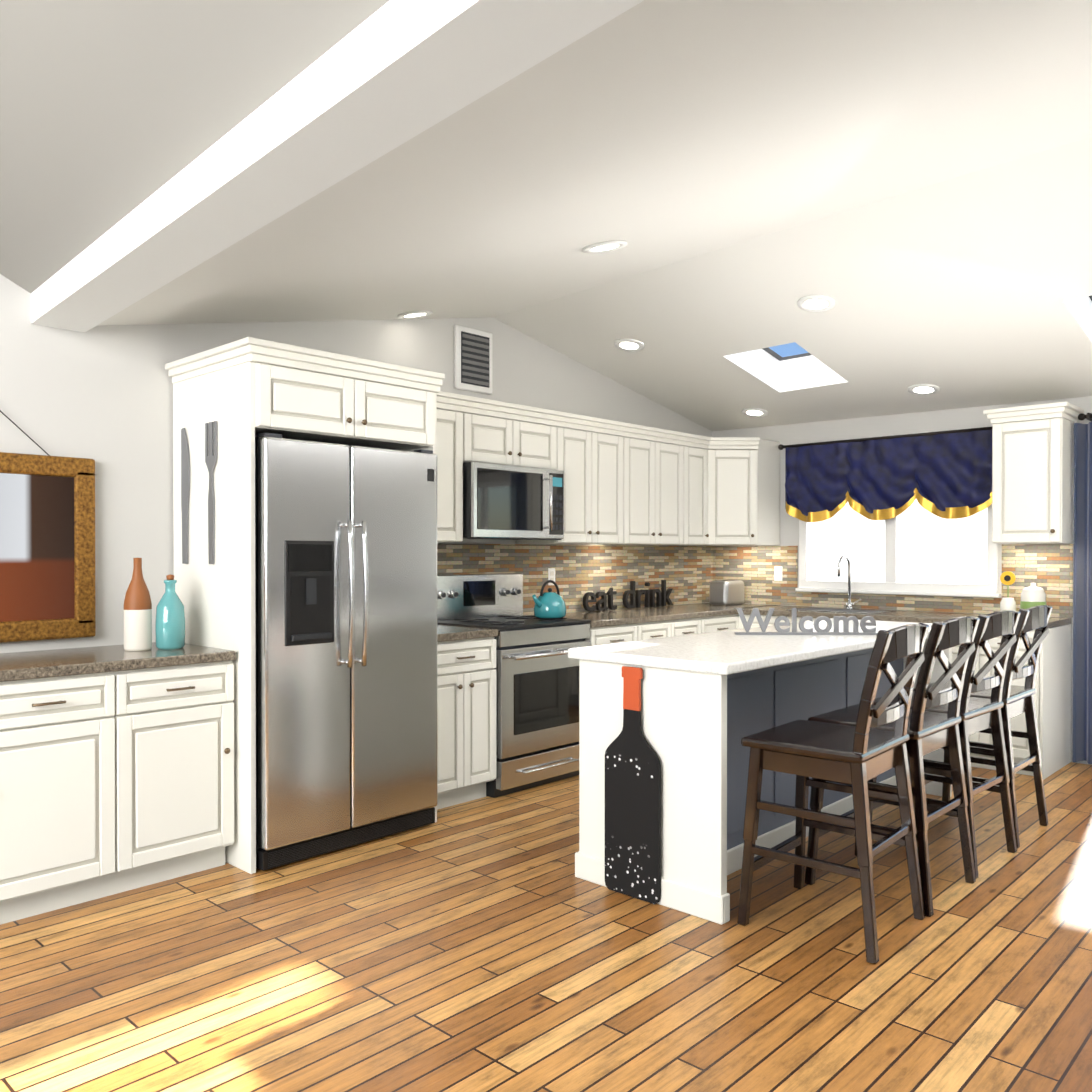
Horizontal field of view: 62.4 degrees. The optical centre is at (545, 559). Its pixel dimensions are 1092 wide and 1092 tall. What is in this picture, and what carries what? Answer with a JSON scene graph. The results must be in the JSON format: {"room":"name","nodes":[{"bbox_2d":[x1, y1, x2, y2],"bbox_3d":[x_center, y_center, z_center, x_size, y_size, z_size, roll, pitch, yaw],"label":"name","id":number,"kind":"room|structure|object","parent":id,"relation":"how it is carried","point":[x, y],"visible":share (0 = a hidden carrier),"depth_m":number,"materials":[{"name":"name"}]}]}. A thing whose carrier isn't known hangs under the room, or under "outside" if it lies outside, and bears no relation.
{"room":"kitchen","nodes":[
{"label":"kitchen","id":0,"kind":"room"},
{"bbox_2d":[0,0,389,292],"bbox_3d":[-1.695,-1.715,-1.048,7.200,1.525,6.364,0,1,43],"label":"ceiling","id":1,"kind":"structure","parent":0,"point":[113,113],"depth_m":2.30,"materials":[{"name":"grey paint"}]},
{"bbox_2d":[0,274,711,652],"bbox_3d":[-2.372,-0.599,3.606,0.150,3.880,11.100,0,1,43],"label":"wall","id":2,"kind":"structure","parent":0,"point":[102,396],"depth_m":4.08,"materials":[{"name":"white paint"}]},
{"bbox_2d":[0,410,95,642],"bbox_3d":[-2.327,-0.220,3.511,0.041,1.113,1.080,0,1,43],"label":"mirror","id":3,"kind":"object","parent":2,"relation":"attached to","point":[47,549],"visible":0.98,"depth_m":3.76,"materials":[{"name":"brown"}]},
{"bbox_2d":[437,399,468,541],"bbox_3d":[-0.748,-0.472,4.941,0.358,0.750,0.477,0,1,43],"label":"upper cabinet","id":4,"kind":"object","parent":2,"relation":"attached to","point":[452,418],"depth_m":4.93,"materials":[{"name":"white wood"}]},
{"bbox_2d":[454,325,491,393],"bbox_3d":[-0.440,-1.222,5.519,0.036,0.380,0.300,0,1,43],"label":"air vent","id":5,"kind":"object","parent":2,"relation":"in","point":[473,360],"visible":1,"depth_m":5.49,"materials":[{"name":"white"}]},
{"bbox_2d":[469,403,524,466],"bbox_3d":[-0.434,-0.699,5.273,0.358,0.301,0.440,0,1,43],"label":"upper cabinet","id":6,"kind":"object","parent":2,"relation":"attached to","point":[496,436],"depth_m":5.17,"materials":[{"name":"white wood"}]},
{"bbox_2d":[463,462,563,539],"bbox_3d":[-0.279,-0.331,5.353,0.470,0.424,0.748,0,1,43],"label":"microwave","id":7,"kind":"object","parent":6,"relation":"attached to","point":[507,502],"visible":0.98,"depth_m":5.17,"materials":[{"name":"grey metal"}]},
{"bbox_2d":[525,415,556,469],"bbox_3d":[-0.211,-0.701,5.511,0.358,0.301,0.440,0,1,43],"label":"upper cabinet","id":8,"kind":"object","parent":2,"relation":"attached to","point":[540,431],"depth_m":5.44,"materials":[{"name":"white wood"}]},
{"bbox_2d":[516,419,604,544],"bbox_3d":[0.086,-0.478,5.801,0.395,0.750,0.387,0,1,43],"label":"upper cabinet","id":9,"kind":"object","parent":2,"relation":"attached to","point":[580,446],"depth_m":5.73,"materials":[{"name":"white wood"}]},
{"bbox_2d":[437,543,712,614],"bbox_3d":[0.170,0.129,6.195,0.012,0.462,3.548,0,1,43],"label":"backsplash","id":10,"kind":"structure","parent":2,"relation":"attached to","point":[688,574],"depth_m":6.33,"materials":[{"name":"tile"}]},
{"bbox_2d":[548,568,554,584],"bbox_3d":[0.039,0.115,6.038,0.008,0.114,0.070,0,1,43],"label":"electrical outlet plate","id":11,"kind":"object","parent":10,"relation":"attached to","point":[551,573],"visible":0.83,"depth_m":6.03,"materials":[{"name":"white plastic"}]},
{"bbox_2d":[605,427,636,544],"bbox_3d":[0.293,-0.479,6.021,0.395,0.750,0.445,0,1,43],"label":"upper cabinet","id":12,"kind":"object","parent":2,"relation":"attached to","point":[628,484],"depth_m":6.01,"materials":[{"name":"white wood"}]},
{"bbox_2d":[637,431,668,544],"bbox_3d":[0.525,-0.481,6.268,0.395,0.750,0.466,0,1,43],"label":"upper cabinet","id":13,"kind":"object","parent":2,"relation":"attached to","point":[652,450],"depth_m":6.26,"materials":[{"name":"white wood"}]},
{"bbox_2d":[669,435,696,545],"bbox_3d":[0.765,-0.483,6.524,0.395,0.750,0.467,0,1,43],"label":"upper cabinet","id":14,"kind":"object","parent":2,"relation":"attached to","point":[682,452],"depth_m":6.53,"materials":[{"name":"white wood"}]},
{"bbox_2d":[697,439,708,545],"bbox_3d":[0.988,-0.484,6.760,0.395,0.750,0.418,0,1,43],"label":"upper cabinet","id":15,"kind":"object","parent":2,"relation":"attached to","point":[702,447],"depth_m":6.73,"materials":[{"name":"white wood"}]},
{"bbox_2d":[685,435,779,545],"bbox_3d":[1.377,-0.514,7.010,0.620,0.806,0.673,0,1,43],"label":"upper cabinet","id":16,"kind":"object","parent":2,"relation":"attached to","point":[744,472],"depth_m":6.78,"materials":[{"name":"white wood"}]},
{"bbox_2d":[0,762,1091,1091],"bbox_3d":[0.306,1.338,1.102,7.600,0.060,11.200,0,1,43],"label":"floor","id":17,"kind":"structure","parent":0,"point":[488,944],"depth_m":2.82,"materials":[{"name":"brown wood"}]},
{"bbox_2d":[0,666,139,924],"bbox_3d":[-2.168,0.859,3.256,0.608,0.870,1.076,0,1,43],"label":"base cabinet","id":18,"kind":"object","parent":17,"relation":"on","point":[116,769],"depth_m":3.28,"materials":[{"name":"white wood"}]},
{"bbox_2d":[0,642,235,677],"bbox_3d":[-2.333,0.403,3.074,0.614,0.040,2.408,0,1,43],"label":"countertop","id":19,"kind":"structure","parent":18,"relation":"on","point":[62,661],"depth_m":3.50,"materials":[{"name":"brown stone"}]},
{"bbox_2d":[124,558,151,650],"bbox_3d":[-1.708,0.185,3.770,0.108,0.386,0.108,0,1,43],"label":"decorative bottle","id":20,"kind":"object","parent":19,"relation":"on","point":[137,619],"visible":1,"depth_m":3.73,"materials":[{"name":"white ceramic"}]},
{"bbox_2d":[155,574,184,649],"bbox_3d":[-1.597,0.220,3.830,0.120,0.315,0.120,0,1,43],"label":"decorative bottle","id":21,"kind":"object","parent":19,"relation":"on","point":[170,624],"visible":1,"depth_m":3.79,"materials":[{"name":"teal glass"}]},
{"bbox_2d":[136,658,235,886],"bbox_3d":[-1.697,0.855,3.758,0.608,0.870,0.538,0,1,43],"label":"base cabinet","id":22,"kind":"object","parent":17,"relation":"on","point":[187,708],"depth_m":3.60,"materials":[{"name":"white wood"}]},
{"bbox_2d":[165,337,444,873],"bbox_3d":[-1.119,0.194,4.252,0.766,2.185,1.030,0,1,43],"label":"enclosure","id":23,"kind":"object","parent":17,"relation":"on","point":[243,392],"visible":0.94,"depth_m":3.87,"materials":[{"name":"white wood"}]},
{"bbox_2d":[255,433,437,870],"bbox_3d":[-1.078,0.375,4.242,0.814,1.800,0.918,0,1,43],"label":"refrigerator","id":24,"kind":"object","parent":17,"relation":"on","point":[346,628],"visible":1,"depth_m":3.94,"materials":[{"name":"grey metal"}]},
{"bbox_2d":[437,635,497,809],"bbox_3d":[-0.650,0.848,4.856,0.628,0.870,0.475,0,1,43],"label":"base cabinet","id":25,"kind":"object","parent":17,"relation":"on","point":[466,713],"depth_m":4.66,"materials":[{"name":"white wood"}]},
{"bbox_2d":[437,624,497,638],"bbox_3d":[-0.648,0.391,4.851,0.634,0.040,0.479,0,1,43],"label":"countertop","id":26,"kind":"structure","parent":25,"relation":"on","point":[443,631],"depth_m":4.72,"materials":[{"name":"brown stone"}]},
{"bbox_2d":[437,573,590,797],"bbox_3d":[-0.193,0.685,5.279,0.695,1.190,0.756,0,1,43],"label":"range","id":27,"kind":"object","parent":17,"relation":"on","point":[537,706],"visible":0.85,"depth_m":5.08,"materials":[{"name":"grey metal"}]},
{"bbox_2d":[532,580,565,617],"bbox_3d":[0.006,0.231,5.317,0.194,0.223,0.245,0,1,43],"label":"kettle","id":28,"kind":"object","parent":27,"relation":"on","point":[549,604],"visible":0.98,"depth_m":5.26,"materials":[{"name":"teal metal"}]},
{"bbox_2d":[586,623,648,645],"bbox_3d":[0.217,0.842,5.780,0.628,0.870,0.519,0,1,43],"label":"base cabinet","id":29,"kind":"object","parent":17,"relation":"on","point":[608,633],"depth_m":5.56,"materials":[{"name":"white wood"}]},
{"bbox_2d":[528,603,780,626],"bbox_3d":[0.827,0.380,6.420,0.634,0.040,2.296,0,1,43],"label":"countertop","id":30,"kind":"structure","parent":29,"relation":"on","point":[628,615],"depth_m":6.17,"materials":[{"name":"stone"}]},
{"bbox_2d":[583,587,616,611],"bbox_3d":[0.370,0.278,6.318,0.028,0.161,0.360,0,1,43],"label":"sign","id":31,"kind":"object","parent":30,"relation":"on","point":[600,605],"depth_m":6.32,"materials":[{"name":"black"}]},
{"bbox_2d":[622,580,672,607],"bbox_3d":[0.753,0.255,6.725,0.028,0.195,0.618,0,1,43],"label":"sign","id":32,"kind":"object","parent":30,"relation":"on","point":[662,596],"depth_m":6.72,"materials":[{"name":"black metal"}]},
{"bbox_2d":[710,580,743,605],"bbox_3d":[1.432,0.259,7.112,0.170,0.192,0.290,0,1,43],"label":"toaster","id":33,"kind":"object","parent":30,"relation":"on","point":[726,592],"visible":1,"depth_m":7.02,"materials":[{"name":"silver metal"}]},
{"bbox_2d":[645,619,680,638],"bbox_3d":[0.477,0.840,6.056,0.628,0.870,0.476,0,1,43],"label":"base cabinet","id":34,"kind":"object","parent":17,"relation":"on","point":[658,628],"depth_m":5.91,"materials":[{"name":"white wood"}]},
{"bbox_2d":[681,615,696,635],"bbox_3d":[0.725,0.838,6.320,0.628,0.870,0.476,0,1,43],"label":"base cabinet","id":35,"kind":"object","parent":17,"relation":"on","point":[688,626],"depth_m":6.13,"materials":[{"name":"white wood"}]},
{"bbox_2d":[697,611,744,633],"bbox_3d":[1.017,0.836,6.594,0.679,0.870,0.559,0,1,43],"label":"base cabinet","id":36,"kind":"object","parent":17,"relation":"on","point":[705,623],"depth_m":6.39,"materials":[{"name":"white wood"}]},
{"bbox_2d":[571,638,951,924],"bbox_3d":[1.148,0.842,4.278,0.735,0.890,2.314,0,1,43],"label":"kitchen island","id":37,"kind":"object","parent":17,"relation":"on","point":[710,701],"depth_m":3.58,"materials":[{"name":"white wood"}]},
{"bbox_2d":[605,666,660,903],"bbox_3d":[0.329,0.849,3.445,0.262,0.878,0.014,0,1,43],"label":"decoration","id":38,"kind":"object","parent":37,"relation":"attached to","point":[632,815],"visible":0.92,"depth_m":3.44,"materials":[{"name":"black metal"}]},
{"bbox_2d":[568,618,932,677],"bbox_3d":[1.170,0.377,4.264,0.750,0.040,2.370,0,1,43],"label":"island countertop","id":39,"kind":"structure","parent":37,"relation":"on","point":[727,653],"depth_m":3.66,"materials":[{"name":"white stone"}]},
{"bbox_2d":[734,632,877,634],"bbox_3d":[1.233,0.350,4.272,0.670,0.012,0.030,0,0,1],"label":"base","id":40,"kind":"object","parent":39,"relation":"on","point":[805,633],"visible":0.86,"depth_m":4.26,"materials":[{"name":"grey metal"}]},
{"bbox_2d":[736,608,875,631],"bbox_3d":[1.233,0.289,4.271,0.659,0.120,0.020,0,0,1],"label":"welcome sign","id":41,"kind":"object","parent":40,"relation":"on","point":[778,623],"visible":0.98,"depth_m":4.26,"materials":[{"name":"grey metal"}]},
{"bbox_2d":[741,611,800,628],"bbox_3d":[1.776,0.836,6.645,0.485,0.870,0.673,0,1,43],"label":"base cabinet","id":42,"kind":"object","parent":17,"relation":"on","point":[755,623],"depth_m":6.43,"materials":[{"name":"white wood"}]},
{"bbox_2d":[737,623,929,963],"bbox_3d":[1.033,0.756,3.209,0.545,1.079,0.515,0,1,43],"label":"bar stool","id":43,"kind":"object","parent":17,"relation":"on","point":[860,754],"visible":1,"depth_m":3.12,"materials":[{"name":"brown wood"}]},
{"bbox_2d":[801,615,904,621],"bbox_3d":[2.260,0.839,6.221,1.038,0.870,0.628,0,1,43],"label":"base cabinet","id":44,"kind":"object","parent":17,"relation":"on","point":[814,616],"depth_m":5.86,"materials":[{"name":"white"}]},
{"bbox_2d":[805,616,979,916],"bbox_3d":[1.389,0.754,3.580,0.533,1.079,0.490,0,1,43],"label":"bar stool","id":45,"kind":"object","parent":17,"relation":"on","point":[928,732],"visible":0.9,"depth_m":3.43,"materials":[{"name":"brown wood"}]},
{"bbox_2d":[868,610,1020,878],"bbox_3d":[1.742,0.751,3.961,0.541,1.079,0.506,0,1,43],"label":"bar stool","id":46,"kind":"object","parent":17,"relation":"on","point":[977,714],"visible":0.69,"depth_m":3.82,"materials":[{"name":"brown wood"}]},
{"bbox_2d":[952,639,992,768],"bbox_3d":[2.715,0.842,5.794,0.446,0.870,0.628,0,1,43],"label":"base cabinet","id":47,"kind":"object","parent":17,"relation":"on","point":[982,658],"depth_m":5.46,"materials":[{"name":"white wood"}]},
{"bbox_2d":[913,605,1051,848],"bbox_3d":[2.102,0.749,4.338,0.533,1.079,0.490,0,1,43],"label":"bar stool","id":48,"kind":"object","parent":17,"relation":"on","point":[1017,700],"visible":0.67,"depth_m":4.20,"materials":[{"name":"brown wood"}]},
{"bbox_2d":[989,623,1070,779],"bbox_3d":[2.942,0.843,5.580,0.405,0.870,0.628,0,1,43],"label":"base cabinet","id":49,"kind":"object","parent":17,"relation":"on","point":[1052,697],"depth_m":5.36,"materials":[{"name":"white wood"}]},
{"bbox_2d":[741,605,1070,626],"bbox_3d":[2.336,0.382,6.143,2.066,0.040,0.634,0,1,43],"label":"countertop","id":50,"kind":"structure","parent":49,"relation":"on","point":[909,616],"depth_m":5.97,"materials":[{"name":"stone"}]},
{"bbox_2d":[785,555,895,613],"bbox_3d":[2.087,0.162,6.392,0.640,0.396,0.400,0,1,43],"label":"sink faucet","id":51,"kind":"object","parent":50,"relation":"on","point":[849,607],"visible":1,"depth_m":6.42,"materials":[{"name":"silver metal"}]},
{"bbox_2d":[1000,571,1015,610],"bbox_3d":[2.962,0.219,5.776,0.090,0.290,0.090,0,1,43],"label":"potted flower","id":52,"kind":"object","parent":50,"relation":"on","point":[1007,578],"visible":0.81,"depth_m":5.75,"materials":[{"name":"white ceramic"}]},
{"bbox_2d":[1020,583,1045,608],"bbox_3d":[3.045,0.254,5.630,0.143,0.222,0.143,0,1,43],"label":"ceramic canister","id":53,"kind":"object","parent":50,"relation":"on","point":[1033,595],"visible":0.71,"depth_m":5.58,"materials":[{"name":"white ceramic"}]},
{"bbox_2d":[97,0,1091,430],"bbox_3d":[2.384,-1.206,3.297,7.200,0.602,6.138,0,1,43],"label":"ceiling","id":54,"kind":"structure","parent":0,"point":[905,186],"depth_m":3.41,"materials":[{"name":"white paint"}]},
{"bbox_2d":[31,0,643,331],"bbox_3d":[0.383,-1.095,1.168,0.210,0.265,7.218,0,1,-43],"label":"ceiling beam","id":55,"kind":"structure","parent":54,"relation":"attached to","point":[388,76],"depth_m":2.07,"materials":[{"name":"white paint"}]},
{"bbox_2d":[397,311,432,318],"bbox_3d":[-0.727,-1.360,5.000,0.196,0.048,0.194,0,1,43],"label":"recessed light","id":56,"kind":"object","parent":54,"relation":"in","point":[415,314],"visible":1,"depth_m":4.98,"materials":[{"name":"white"}]},
{"bbox_2d":[582,240,626,252],"bbox_3d":[0.252,-1.341,3.865,0.196,0.048,0.194,0,1,43],"label":"recessed light","id":57,"kind":"object","parent":54,"relation":"in","point":[606,246],"visible":1,"depth_m":3.84,"materials":[{"name":"white"}]},
{"bbox_2d":[614,339,643,351],"bbox_3d":[0.535,-1.381,5.800,0.196,0.045,0.194,0,1,43],"label":"recessed light","id":58,"kind":"object","parent":54,"relation":"in","point":[631,345],"visible":0.96,"depth_m":5.79,"materials":[{"name":"white"}]},
{"bbox_2d":[741,408,767,416],"bbox_3d":[1.579,-1.113,6.817,0.196,0.045,0.194,0,1,43],"label":"recessed light","id":59,"kind":"object","parent":54,"relation":"in","point":[754,412],"visible":0.96,"depth_m":6.81,"materials":[{"name":"white"}]},
{"bbox_2d":[797,295,834,311],"bbox_3d":[1.447,-1.372,4.827,0.196,0.045,0.194,0,1,43],"label":"recessed light","id":60,"kind":"object","parent":54,"relation":"in","point":[815,303],"visible":1,"depth_m":4.82,"materials":[{"name":"white"}]},
{"bbox_2d":[907,384,939,394],"bbox_3d":[2.457,-1.107,5.864,0.196,0.045,0.194,0,1,43],"label":"recessed light","id":61,"kind":"object","parent":54,"relation":"in","point":[923,389],"visible":0.98,"depth_m":5.86,"materials":[{"name":"white"}]},
{"bbox_2d":[712,396,1091,764],"bbox_3d":[4.056,0.141,5.084,7.500,2.380,0.150,0,1,43],"label":"wall","id":62,"kind":"structure","parent":0,"point":[890,425],"depth_m":6.56,"materials":[{"name":"white paint"}]},
{"bbox_2d":[778,426,992,521],"bbox_3d":[2.360,-0.583,6.430,1.582,0.614,0.133,0,1,43],"label":"swag valance","id":63,"kind":"object","parent":62,"relation":"attached to","point":[945,474],"visible":0.98,"depth_m":6.36,"materials":[{"name":"fabric"}]},
{"bbox_2d":[713,544,1072,616],"bbox_3d":[2.356,0.126,6.567,2.628,0.462,0.012,0,1,43],"label":"backsplash","id":64,"kind":"structure","parent":62,"relation":"attached to","point":[1049,566],"depth_m":6.42,"materials":[{"name":"tile"}]},
{"bbox_2d":[774,566,781,580],"bbox_3d":[1.819,0.108,7.056,0.070,0.114,0.008,0,1,43],"label":"outlet","id":65,"kind":"object","parent":64,"relation":"attached to","point":[777,573],"visible":1,"depth_m":7.05,"materials":[{"name":"white plastic"}]},
{"bbox_2d":[795,499,1000,597],"bbox_3d":[2.463,-0.240,6.439,1.460,0.975,0.048,0,1,43],"label":"window","id":66,"kind":"structure","parent":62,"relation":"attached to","point":[915,548],"depth_m":6.38,"materials":[{"name":"white glass"}]},
{"bbox_2d":[989,411,1077,543],"bbox_3d":[3.058,-0.492,5.646,0.390,0.781,0.357,0,1,43],"label":"upper cabinet","id":67,"kind":"object","parent":62,"relation":"attached to","point":[1033,451],"depth_m":5.51,"materials":[{"name":"white wood"}]},
{"bbox_2d":[1072,413,1091,763],"bbox_3d":[4.067,0.177,4.851,2.164,2.142,0.169,0,1,43],"label":"curtain","id":68,"kind":"object","parent":62,"relation":"attached to","point":[1082,653],"visible":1,"depth_m":5.53,"materials":[{"name":"blue fabric"}]},
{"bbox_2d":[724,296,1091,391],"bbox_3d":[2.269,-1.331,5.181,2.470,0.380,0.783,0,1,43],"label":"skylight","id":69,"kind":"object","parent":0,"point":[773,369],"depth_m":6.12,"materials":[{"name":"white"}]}
]}

